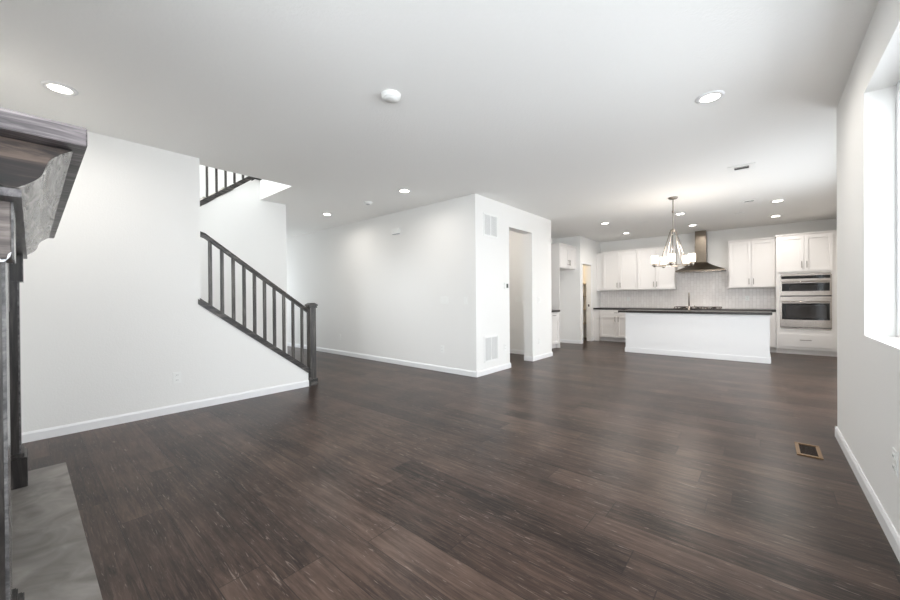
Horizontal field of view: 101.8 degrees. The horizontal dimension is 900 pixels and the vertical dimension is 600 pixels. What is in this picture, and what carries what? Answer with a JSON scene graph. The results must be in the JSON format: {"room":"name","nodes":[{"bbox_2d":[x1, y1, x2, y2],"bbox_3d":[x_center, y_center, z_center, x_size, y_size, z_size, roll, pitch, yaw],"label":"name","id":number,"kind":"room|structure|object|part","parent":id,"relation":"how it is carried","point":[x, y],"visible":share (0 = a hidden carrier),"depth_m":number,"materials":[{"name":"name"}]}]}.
{"room":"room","nodes":[
{"label":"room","id":0,"kind":"room"},
{"bbox_2d":[20,131,307,432],"bbox_3d":[-2.963,-0.184,3.866,0.120,2.740,3.020,0,0,41],"label":"wall","id":1,"kind":"structure","parent":0,"point":[110,310],"depth_m":3.56,"materials":[{"name":"white paint"}]},
{"bbox_2d":[22,380,308,442],"bbox_3d":[-2.821,1.142,3.924,0.014,0.085,2.770,0,0,41],"label":"baseboard","id":2,"kind":"structure","parent":1,"relation":"attached to","point":[51,432],"depth_m":3.67,"materials":[{"name":"white wood"}]},
{"bbox_2d":[173,372,180,383],"bbox_3d":[-2.878,0.819,3.861,0.009,0.116,0.072,0,0,41],"label":"wall outlet","id":3,"kind":"object","parent":1,"relation":"attached to","point":[176,375],"visible":1,"depth_m":3.86,"materials":[{"name":"white plastic"}]},
{"bbox_2d":[198,231,317,385],"bbox_3d":[-2.341,0.202,4.585,0.157,1.952,1.417,0,0,41],"label":"stair railing","id":4,"kind":"object","parent":1,"relation":"on","point":[309,308],"visible":0.98,"depth_m":4.58,"materials":[{"name":"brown wood"}]},
{"bbox_3d":[-2.375,-0.294,4.545,0.068,0.959,1.287,0,0,41],"label":"handrail","id":5,"kind":"part","parent":4,"relation":"part of","materials":[{"name":"brown wood"}]},
{"bbox_3d":[-1.921,0.635,5.079,0.092,1.075,0.092,0,0,41],"label":"newel post","id":6,"kind":"part","parent":4,"relation":"part of","materials":[{"name":"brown wood"}]},
{"bbox_2d":[199,165,250,197],"bbox_3d":[-4.404,-1.563,6.125,0.150,5.500,5.500,0,0,41],"label":"wall","id":7,"kind":"structure","parent":0,"point":[211,171],"depth_m":6.36,"materials":[{"name":"white paint"}]},
{"bbox_2d":[200,187,233,206],"bbox_3d":[-4.613,-0.861,4.879,1.140,1.609,2.984,0,0,41],"label":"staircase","id":8,"kind":"structure","parent":7,"relation":"attached to","point":[223,187],"depth_m":5.48,"materials":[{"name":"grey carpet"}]},
{"bbox_2d":[200,179,286,352],"bbox_3d":[-3.914,-0.333,4.686,0.120,3.045,3.630,0,0,41],"label":"wall","id":9,"kind":"structure","parent":0,"point":[251,228],"depth_m":5.58,"materials":[{"name":"white paint"}]},
{"bbox_2d":[200,166,261,205],"bbox_3d":[-3.636,-1.669,5.012,0.165,2.589,2.030,0,0,41],"label":"stair railing","id":10,"kind":"object","parent":9,"relation":"on","point":[226,189],"visible":0.18,"depth_m":5.30,"materials":[{"name":"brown wood"}]},
{"bbox_2d":[286,196,466,369],"bbox_3d":[-2.430,-0.207,7.949,7.167,2.740,0.120,0,0,41],"label":"wall","id":11,"kind":"structure","parent":0,"point":[373,287],"depth_m":6.72,"materials":[{"name":"white paint"}]},
{"bbox_2d":[287,342,476,376],"bbox_3d":[-2.335,1.121,7.794,7.206,0.085,0.014,0,0,41],"label":"baseboard","id":12,"kind":"structure","parent":11,"relation":"attached to","point":[364,356],"depth_m":6.54,"materials":[{"name":"white wood"}]},
{"bbox_2d":[391,228,400,234],"bbox_3d":[-0.971,-1.232,6.576,0.205,0.100,0.050,0,0,41],"label":"door chime","id":13,"kind":"object","parent":11,"relation":"attached to","point":[395,231],"visible":1,"depth_m":6.55,"materials":[{"name":"white plastic"}]},
{"bbox_2d":[0,0,877,242],"bbox_3d":[-0.167,-1.740,7.037,12.200,0.300,11.500,0,0,41],"label":"ceiling","id":14,"kind":"structure","parent":0,"point":[578,116],"depth_m":2.81,"materials":[{"name":"white paint"}]},
{"bbox_2d":[40,80,77,95],"bbox_3d":[-2.851,-1.544,2.675,0.190,0.010,0.190,0,0,41],"label":"recessed light","id":15,"kind":"object","parent":14,"relation":"in","point":[57,87],"visible":1,"depth_m":2.67,"materials":[{"name":"white"}]},
{"bbox_2d":[381,89,400,102],"bbox_3d":[-0.450,-1.549,2.794,0.148,0.038,0.147,0,0,41],"label":"smoke detector","id":16,"kind":"object","parent":14,"relation":"attached to","point":[388,95],"visible":1,"depth_m":2.76,"materials":[{"name":"white plastic"}]},
{"bbox_2d":[398,189,410,192],"bbox_3d":[-0.655,-1.573,5.275,0.190,0.010,0.190,0,0,41],"label":"recessed light","id":17,"kind":"object","parent":14,"relation":"in","point":[399,190],"visible":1,"depth_m":5.26,"materials":[{"name":"white"}]},
{"bbox_2d":[651,196,695,267],"bbox_3d":[3.504,-1.068,5.744,0.595,1.088,0.582,0,0,41],"label":"chandelier","id":18,"kind":"object","parent":14,"relation":"hanging from","point":[690,258],"visible":1,"depth_m":5.76,"materials":[{"name":"white glass"}]},
{"bbox_3d":[3.267,-0.641,5.847,0.098,0.124,0.098,0,0,41],"label":"lamp shade","id":19,"kind":"part","parent":18,"relation":"part of","materials":[{"name":"white"}]},
{"bbox_3d":[3.518,-0.643,6.026,0.098,0.124,0.098,0,0,41],"label":"lamp shade","id":20,"kind":"part","parent":18,"relation":"part of","materials":[{"name":"white"}]},
{"bbox_3d":[3.385,-0.820,5.806,0.254,0.581,0.015,0,0,18],"label":"arm","id":21,"kind":"part","parent":18,"relation":"part of","materials":[{"name":"silver metal"}]},
{"bbox_3d":[3.515,-0.822,5.900,0.015,0.581,0.254,0,0,0],"label":"arm","id":22,"kind":"part","parent":18,"relation":"part of","materials":[{"name":"silver metal"}]},
{"bbox_3d":[3.360,-0.640,5.553,0.098,0.124,0.098,0,0,41],"label":"lamp shade","id":23,"kind":"part","parent":18,"relation":"part of","materials":[{"name":"white"}]},
{"bbox_3d":[3.510,-1.340,5.761,0.032,0.485,0.032,0,0,41],"label":"rod","id":24,"kind":"part","parent":18,"relation":"part of","materials":[{"name":"silver metal"}]},
{"bbox_3d":[3.644,-0.822,5.804,0.254,0.581,0.015,-1,0,-18],"label":"arm","id":25,"kind":"part","parent":18,"relation":"part of","materials":[{"name":"silver metal"}]},
{"bbox_3d":[3.594,-0.821,5.652,0.015,0.581,0.254,-1,0,-36],"label":"arm","id":26,"kind":"part","parent":18,"relation":"part of","materials":[{"name":"silver metal"}]},
{"bbox_3d":[3.765,-0.645,5.843,0.098,0.124,0.098,0,0,41],"label":"lamp shade","id":27,"kind":"part","parent":18,"relation":"part of","materials":[{"name":"white"}]},
{"bbox_3d":[3.668,-0.642,5.551,0.098,0.124,0.098,0,0,41],"label":"lamp shade","id":28,"kind":"part","parent":18,"relation":"part of","materials":[{"name":"white"}]},
{"bbox_2d":[696,90,724,103],"bbox_3d":[2.034,-1.583,2.862,0.190,0.010,0.190,0,0,41],"label":"recessed light","id":29,"kind":"object","parent":14,"relation":"in","point":[712,96],"visible":1,"depth_m":2.85,"materials":[{"name":"white plastic"}]},
{"bbox_2d":[727,162,755,172],"bbox_3d":[3.535,-1.602,4.438,0.260,0.008,0.240,0,0,41],"label":"ceiling vent","id":30,"kind":"object","parent":14,"relation":"in","point":[748,166],"visible":1,"depth_m":4.43,"materials":[{"name":"white plastic"}]},
{"bbox_2d":[739,199,758,203],"bbox_3d":[4.905,-1.620,6.005,0.240,0.008,0.200,0,0,41],"label":"ceiling vent","id":31,"kind":"object","parent":14,"relation":"in","point":[751,200],"visible":1,"depth_m":6.00,"materials":[{"name":"white plastic"}]},
{"bbox_2d":[770,199,784,202],"bbox_3d":[5.367,-1.622,5.998,0.190,0.010,0.190,0,0,41],"label":"recessed light","id":32,"kind":"object","parent":14,"relation":"in","point":[778,200],"visible":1,"depth_m":5.97,"materials":[{"name":"white"}]},
{"bbox_2d":[22,337,899,599],"bbox_3d":[-0.291,1.212,6.880,12.200,0.120,11.950,0,0,41],"label":"floor","id":33,"kind":"structure","parent":0,"point":[589,470],"depth_m":2.27,"materials":[{"name":"brown wood"}]},
{"bbox_2d":[11,462,102,599],"bbox_3d":[-2.128,1.188,1.800,2.180,0.005,0.445,0,0,41],"label":"hearth slab","id":34,"kind":"object","parent":33,"relation":"on","point":[52,560],"visible":0.83,"depth_m":1.79,"materials":[{"name":"stone"}]},
{"bbox_2d":[0,107,86,599],"bbox_3d":[-2.122,0.339,1.764,2.435,1.700,0.373,0,0,41],"label":"fireplace mantel","id":35,"kind":"object","parent":34,"relation":"on","point":[41,158],"visible":1,"depth_m":1.09,"materials":[{"name":"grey wood"}]},
{"bbox_3d":[-1.465,0.425,1.076,0.190,1.095,0.200,0,0,41],"label":"leg","id":36,"kind":"part","parent":35,"relation":"part of","materials":[{"name":"brown wood"}]},
{"bbox_3d":[-2.181,-0.302,1.721,2.307,0.024,0.242,0,0,41],"label":"rail","id":37,"kind":"part","parent":35,"relation":"part of","materials":[{"name":"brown wood"}]},
{"bbox_3d":[-2.873,0.430,2.307,0.190,1.095,0.200,0,0,41],"label":"leg","id":38,"kind":"part","parent":35,"relation":"part of","materials":[{"name":"brown wood"}]},
{"bbox_3d":[-2.081,-0.386,1.841,2.320,0.138,0.136,0,0,41],"label":"crown moulding","id":39,"kind":"part","parent":35,"relation":"part of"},
{"bbox_2d":[0,107,86,237],"bbox_3d":[-2.128,-0.483,1.760,2.435,0.055,0.373,0,0,41],"label":"shelf","id":40,"kind":"object","parent":35,"relation":"attached to","point":[16,127],"depth_m":1.07,"materials":[{"name":"grey wood"}]},
{"bbox_2d":[551,243,559,347],"bbox_3d":[2.327,-0.107,8.765,0.629,2.460,0.023,0,0,41],"label":"panel","id":41,"kind":"object","parent":33,"relation":"on","point":[555,247],"visible":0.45,"depth_m":8.61,"materials":[{"name":"white wood"}]},
{"bbox_2d":[552,312,558,347],"bbox_3d":[1.960,0.705,8.302,0.648,0.847,1.167,0,0,41],"label":"base cabinet","id":42,"kind":"object","parent":33,"relation":"on","point":[555,315],"visible":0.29,"depth_m":8.44,"materials":[{"name":"white wood"}]},
{"bbox_3d":[2.350,0.356,8.337,0.019,0.127,0.566,0,0,41],"label":"drawer","id":43,"kind":"part","parent":42,"relation":"part of","materials":[{"name":"white wood"}]},
{"bbox_2d":[593,309,600,340],"bbox_3d":[4.175,0.679,10.176,0.157,0.847,0.588,0,0,41],"label":"filler panel","id":44,"kind":"object","parent":33,"relation":"on","point":[596,312],"visible":0.57,"depth_m":9.95,"materials":[{"name":"white wood"}]},
{"bbox_2d":[600,310,625,341],"bbox_3d":[4.559,0.678,9.807,0.900,0.847,0.648,0,0,41],"label":"base cabinet","id":45,"kind":"object","parent":33,"relation":"on","point":[612,322],"visible":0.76,"depth_m":9.68,"materials":[{"name":"white wood"}]},
{"bbox_3d":[4.215,0.702,9.740,0.432,0.575,0.022,0,0,41],"label":"door","id":46,"kind":"part","parent":45,"relation":"part of","materials":[{"name":"white wood"}]},
{"bbox_3d":[4.378,0.335,9.598,0.867,0.127,0.019,0,0,41],"label":"drawer","id":47,"kind":"part","parent":45,"relation":"part of","materials":[{"name":"white wood"}]},
{"bbox_3d":[4.545,0.700,9.457,0.432,0.575,0.022,0,0,41],"label":"door","id":48,"kind":"part","parent":45,"relation":"part of","materials":[{"name":"white wood"}]},
{"bbox_2d":[593,307,775,311],"bbox_3d":[5.518,0.229,9.002,3.726,0.042,0.620,0,0,41],"label":"countertop","id":49,"kind":"structure","parent":45,"relation":"on","point":[599,308],"depth_m":8.72,"materials":[{"name":"grey stone"}]},
{"bbox_2d":[673,306,721,308],"bbox_3d":[5.866,0.182,8.677,0.920,0.048,0.500,0,0,41],"label":"cooktop","id":50,"kind":"object","parent":49,"relation":"in","point":[681,307],"visible":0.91,"depth_m":8.62,"materials":[{"name":"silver metal"}]},
{"bbox_2d":[673,308,721,308],"bbox_3d":[5.867,0.200,8.677,0.920,0.012,0.500,0,0,41],"label":"tray","id":51,"kind":"object","parent":50,"relation":"on","point":[673,308],"depth_m":8.46,"materials":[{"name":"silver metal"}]},
{"bbox_2d":[625,313,770,363],"bbox_3d":[4.934,0.686,7.433,2.373,0.847,0.820,0,0,41],"label":"kitchen island","id":52,"kind":"object","parent":33,"relation":"on","point":[732,337],"visible":0.83,"depth_m":7.01,"materials":[{"name":"white"}]},
{"bbox_2d":[618,309,771,314],"bbox_3d":[4.876,0.241,7.447,2.515,0.042,0.849,0,0,41],"label":"island countertop","id":53,"kind":"structure","parent":52,"relation":"on","point":[628,310],"depth_m":7.06,"materials":[{"name":"grey stone"}]},
{"bbox_2d":[687,292,694,310],"bbox_3d":[4.953,0.029,7.575,0.118,0.379,0.223,0,0,5],"label":"kitchen faucet","id":54,"kind":"object","parent":53,"relation":"on","point":[689,307],"visible":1,"depth_m":7.52,"materials":[{"name":"silver metal"}]},
{"bbox_3d":[4.918,1.059,7.412,2.373,0.100,0.761,0,0,41],"label":"baseboard","id":55,"kind":"part","parent":52,"relation":"part of","materials":[{"name":"white wood"}]},
{"bbox_2d":[770,312,775,351],"bbox_3d":[6.579,0.670,8.077,0.913,0.847,0.648,0,0,41],"label":"base cabinet","id":56,"kind":"object","parent":33,"relation":"on","point":[773,316],"visible":0.16,"depth_m":7.60,"materials":[{"name":"white wood"}]},
{"bbox_3d":[6.567,0.693,7.724,0.438,0.575,0.022,0,0,41],"label":"door","id":57,"kind":"part","parent":56,"relation":"part of","materials":[{"name":"white wood"}]},
{"bbox_2d":[775,230,836,356],"bbox_3d":[7.272,-0.124,7.469,0.948,2.430,0.678,0,0,41],"label":"tall cabinet","id":58,"kind":"object","parent":33,"relation":"on","point":[808,252],"visible":0.88,"depth_m":7.25,"materials":[{"name":"white wood"}]},
{"bbox_3d":[6.890,-0.926,7.403,0.388,0.710,0.022,0,0,41],"label":"door","id":59,"kind":"part","parent":58,"relation":"part of","materials":[{"name":"white wood"}]},
{"bbox_2d":[780,273,831,329],"bbox_3d":[7.221,0.026,7.465,0.742,1.110,0.655,0,0,41],"label":"wall oven","id":60,"kind":"object","parent":58,"relation":"in","point":[805,299],"visible":1,"depth_m":7.25,"materials":[{"name":"silver metal"}]},
{"bbox_3d":[7.049,-0.456,7.267,0.702,0.060,0.008,0,0,41],"label":"control panel","id":61,"kind":"part","parent":60,"relation":"part of","materials":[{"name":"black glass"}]},
{"bbox_3d":[7.051,0.258,7.266,0.730,0.552,0.018,0,0,41],"label":"oven door","id":62,"kind":"part","parent":60,"relation":"part of","materials":[{"name":"silver metal"}]},
{"bbox_3d":[7.026,0.036,7.237,0.682,0.025,0.055,0,0,41],"label":"handle","id":63,"kind":"part","parent":60,"relation":"part of","materials":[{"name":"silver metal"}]},
{"bbox_3d":[7.044,0.229,7.258,0.682,0.330,0.002,0,0,41],"label":"glass","id":64,"kind":"part","parent":60,"relation":"part of","materials":[{"name":"black glass"}]},
{"bbox_3d":[7.047,-0.257,7.264,0.730,0.322,0.018,0,0,41],"label":"microwave door","id":65,"kind":"part","parent":60,"relation":"part of","materials":[{"name":"silver metal"}]},
{"bbox_3d":[7.022,-0.368,7.236,0.682,0.025,0.055,0,0,41],"label":"handle","id":66,"kind":"part","parent":60,"relation":"part of","materials":[{"name":"silver metal"}]},
{"bbox_3d":[7.040,-0.258,7.256,0.682,0.160,0.002,0,0,41],"label":"glass","id":67,"kind":"part","parent":60,"relation":"part of","materials":[{"name":"black glass"}]},
{"bbox_3d":[7.061,0.814,7.279,0.780,0.250,0.019,0,0,41],"label":"drawer","id":68,"kind":"part","parent":58,"relation":"part of","materials":[{"name":"white wood"}]},
{"bbox_3d":[7.271,-1.324,7.473,0.948,0.030,0.654,0,0,41],"label":"crown","id":69,"kind":"part","parent":58,"relation":"part of","materials":[{"name":"white wood"}]},
{"bbox_3d":[7.191,-0.927,7.146,0.395,0.710,0.022,0,0,41],"label":"door","id":70,"kind":"part","parent":58,"relation":"part of","materials":[{"name":"white wood"}]},
{"bbox_2d":[794,442,823,459],"bbox_3d":[2.727,1.143,2.786,0.140,0.008,0.300,0,0,41],"label":"floor vent","id":71,"kind":"object","parent":33,"relation":"in","point":[808,450],"visible":1,"depth_m":2.77,"materials":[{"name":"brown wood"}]},
{"bbox_2d":[466,194,551,371],"bbox_3d":[1.152,-0.228,6.488,0.175,2.740,2.562,0,0,41],"label":"wall","id":72,"kind":"structure","parent":0,"point":[487,258],"depth_m":6.01,"materials":[{"name":"white paint"}]},
{"bbox_2d":[483,212,497,238],"bbox_3d":[0.637,-1.168,5.749,0.010,0.365,0.390,0,0,41],"label":"air vent","id":73,"kind":"object","parent":72,"relation":"in","point":[490,222],"visible":1,"depth_m":5.74,"materials":[{"name":"white plastic"}]},
{"bbox_2d":[484,335,498,362],"bbox_3d":[0.650,0.762,5.756,0.010,0.405,0.395,0,0,41],"label":"air vent","id":74,"kind":"object","parent":72,"relation":"in","point":[490,342],"visible":1,"depth_m":5.73,"materials":[{"name":"white plastic"}]},
{"bbox_2d":[477,352,552,376],"bbox_3d":[1.135,1.100,6.527,0.286,0.085,2.576,0,0,41],"label":"baseboard","id":75,"kind":"structure","parent":72,"relation":"attached to","point":[542,356],"depth_m":6.05,"materials":[{"name":"white wood"}]},
{"bbox_2d":[509,231,523,349],"bbox_3d":[0.886,-0.234,8.285,2.567,2.740,0.180,0,0,41],"label":"wall","id":76,"kind":"structure","parent":0,"point":[516,244],"depth_m":7.72,"materials":[{"name":"white paint"}]},
{"bbox_2d":[510,349,523,354],"bbox_3d":[0.833,1.095,8.217,2.567,0.085,0.014,0,0,41],"label":"baseboard","id":77,"kind":"structure","parent":76,"relation":"attached to","point":[514,351],"depth_m":7.71,"materials":[{"name":"white wood"}]},
{"bbox_2d":[553,236,581,340],"bbox_3d":[2.783,-0.255,9.806,1.470,2.740,0.120,0,0,41],"label":"wall","id":78,"kind":"structure","parent":0,"point":[570,280],"depth_m":9.42,"materials":[{"name":"white paint"}]},
{"bbox_2d":[560,339,580,343],"bbox_3d":[3.040,1.072,9.513,0.734,0.085,0.014,0,0,41],"label":"baseboard","id":79,"kind":"structure","parent":78,"relation":"attached to","point":[561,340],"depth_m":9.44,"materials":[{"name":"white wood"}]},
{"bbox_2d":[582,237,600,340],"bbox_3d":[3.798,-0.264,9.953,0.120,2.740,1.424,0,0,41],"label":"wall","id":80,"kind":"structure","parent":0,"point":[590,248],"depth_m":9.92,"materials":[{"name":"white paint"}]},
{"bbox_2d":[560,243,576,270],"bbox_3d":[2.672,-1.054,9.142,0.668,0.575,1.010,0,0,41],"label":"upper cabinet","id":81,"kind":"object","parent":80,"relation":"attached to","point":[567,252],"visible":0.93,"depth_m":8.95,"materials":[{"name":"white wood"}]},
{"bbox_3d":[2.732,-1.038,8.771,0.022,0.505,0.481,0,0,41],"label":"door","id":82,"kind":"part","parent":81,"relation":"part of","materials":[{"name":"white wood"}]},
{"bbox_3d":[3.048,-1.042,9.140,0.022,0.505,0.481,0,0,41],"label":"door","id":83,"kind":"part","parent":81,"relation":"part of","materials":[{"name":"white wood"}]},
{"bbox_2d":[582,262,591,340],"bbox_3d":[3.577,0.065,9.646,0.082,2.090,0.695,0,0,41],"label":"door frame","id":84,"kind":"structure","parent":80,"relation":"in","point":[582,262],"depth_m":9.64,"materials":[{"name":"white wood"}]},
{"bbox_2d":[597,253,601,290],"bbox_3d":[4.258,-0.779,10.287,0.147,1.040,0.309,0,0,41],"label":"filler panel","id":85,"kind":"object","parent":80,"relation":"attached to","point":[599,255],"visible":0.71,"depth_m":10.17,"materials":[{"name":"white wood"}]},
{"bbox_2d":[583,218,836,337],"bbox_3d":[5.568,-0.275,9.468,6.140,2.740,0.159,0,0,41],"label":"wall","id":86,"kind":"structure","parent":0,"point":[706,289],"depth_m":8.81,"materials":[{"name":"tile"}]},
{"bbox_2d":[602,249,636,290],"bbox_3d":[4.622,-0.795,9.922,0.876,1.070,0.388,0,0,41],"label":"upper cabinet","id":87,"kind":"object","parent":86,"relation":"attached to","point":[619,267],"visible":0.96,"depth_m":9.79,"materials":[{"name":"white wood"}]},
{"bbox_3d":[4.368,-0.778,9.947,0.414,1.000,0.022,0,0,41],"label":"door","id":88,"kind":"part","parent":87,"relation":"part of","materials":[{"name":"white wood"}]},
{"bbox_3d":[4.626,-1.315,9.929,0.876,0.030,0.364,0,0,41],"label":"crown","id":89,"kind":"part","parent":87,"relation":"part of","materials":[{"name":"white wood"}]},
{"bbox_3d":[4.687,-0.779,9.674,0.414,1.000,0.022,0,0,41],"label":"door","id":90,"kind":"part","parent":87,"relation":"part of","materials":[{"name":"white wood"}]},
{"bbox_2d":[637,246,676,289],"bbox_3d":[5.282,-0.797,9.357,0.848,1.070,0.388,0,0,41],"label":"upper cabinet","id":91,"kind":"object","parent":86,"relation":"attached to","point":[649,277],"visible":0.98,"depth_m":9.24,"materials":[{"name":"white wood"}]},
{"bbox_3d":[5.032,-0.780,9.378,0.400,1.000,0.022,0,0,41],"label":"door","id":92,"kind":"part","parent":91,"relation":"part of","materials":[{"name":"white wood"}]},
{"bbox_3d":[5.286,-1.317,9.364,0.848,0.030,0.364,0,0,41],"label":"crown","id":93,"kind":"part","parent":91,"relation":"part of","materials":[{"name":"white wood"}]},
{"bbox_3d":[5.341,-0.782,9.114,0.400,1.000,0.022,0,0,41],"label":"door","id":94,"kind":"part","parent":91,"relation":"part of","materials":[{"name":"white wood"}]},
{"bbox_2d":[675,230,726,272],"bbox_3d":[5.950,-1.155,8.695,0.956,0.977,0.500,0,0,41],"label":"range hood","id":95,"kind":"object","parent":86,"relation":"attached to","point":[701,264],"visible":0.97,"depth_m":8.68,"materials":[{"name":"grey metal"}]},
{"bbox_2d":[728,237,775,287],"bbox_3d":[6.703,-0.803,8.139,0.796,1.070,0.388,0,0,41],"label":"upper cabinet","id":96,"kind":"object","parent":86,"relation":"attached to","point":[752,262],"visible":0.98,"depth_m":8.01,"materials":[{"name":"white wood"}]},
{"bbox_3d":[6.464,-0.786,8.152,0.374,1.000,0.022,0,0,41],"label":"door","id":97,"kind":"part","parent":96,"relation":"part of","materials":[{"name":"white wood"}]},
{"bbox_3d":[6.707,-1.323,8.146,0.796,0.030,0.364,0,0,41],"label":"crown","id":98,"kind":"part","parent":96,"relation":"part of","materials":[{"name":"white wood"}]},
{"bbox_3d":[6.753,-0.787,7.905,0.374,1.000,0.022,0,0,41],"label":"door","id":99,"kind":"part","parent":96,"relation":"part of","materials":[{"name":"white wood"}]},
{"bbox_2d":[837,0,899,535],"bbox_3d":[1.916,-0.208,1.003,0.674,2.740,4.820,0,0,41],"label":"wall","id":100,"kind":"structure","parent":0,"point":[868,343],"depth_m":2.20,"materials":[{"name":"white paint"}]},
{"bbox_2d":[835,426,899,562],"bbox_3d":[1.974,1.119,1.076,0.688,0.085,4.684,0,0,41],"label":"baseboard","id":101,"kind":"structure","parent":100,"relation":"attached to","point":[893,537],"depth_m":2.02,"materials":[{"name":"white wood"}]},
{"bbox_2d":[892,447,897,476],"bbox_3d":[2.071,0.754,1.706,0.009,0.116,0.072,0,0,41],"label":"wall outlet","id":102,"kind":"object","parent":100,"relation":"attached to","point":[894,452],"visible":1,"depth_m":1.69,"materials":[{"name":"white plastic"}]},
{"bbox_2d":[896,80,899,336],"bbox_3d":[1.730,-0.508,1.067,0.060,1.469,2.780,0,0,41],"label":"window","id":103,"kind":"structure","parent":100,"relation":"in","point":[898,83],"depth_m":2.11,"materials":[{"name":"white plastic"}]}
]}

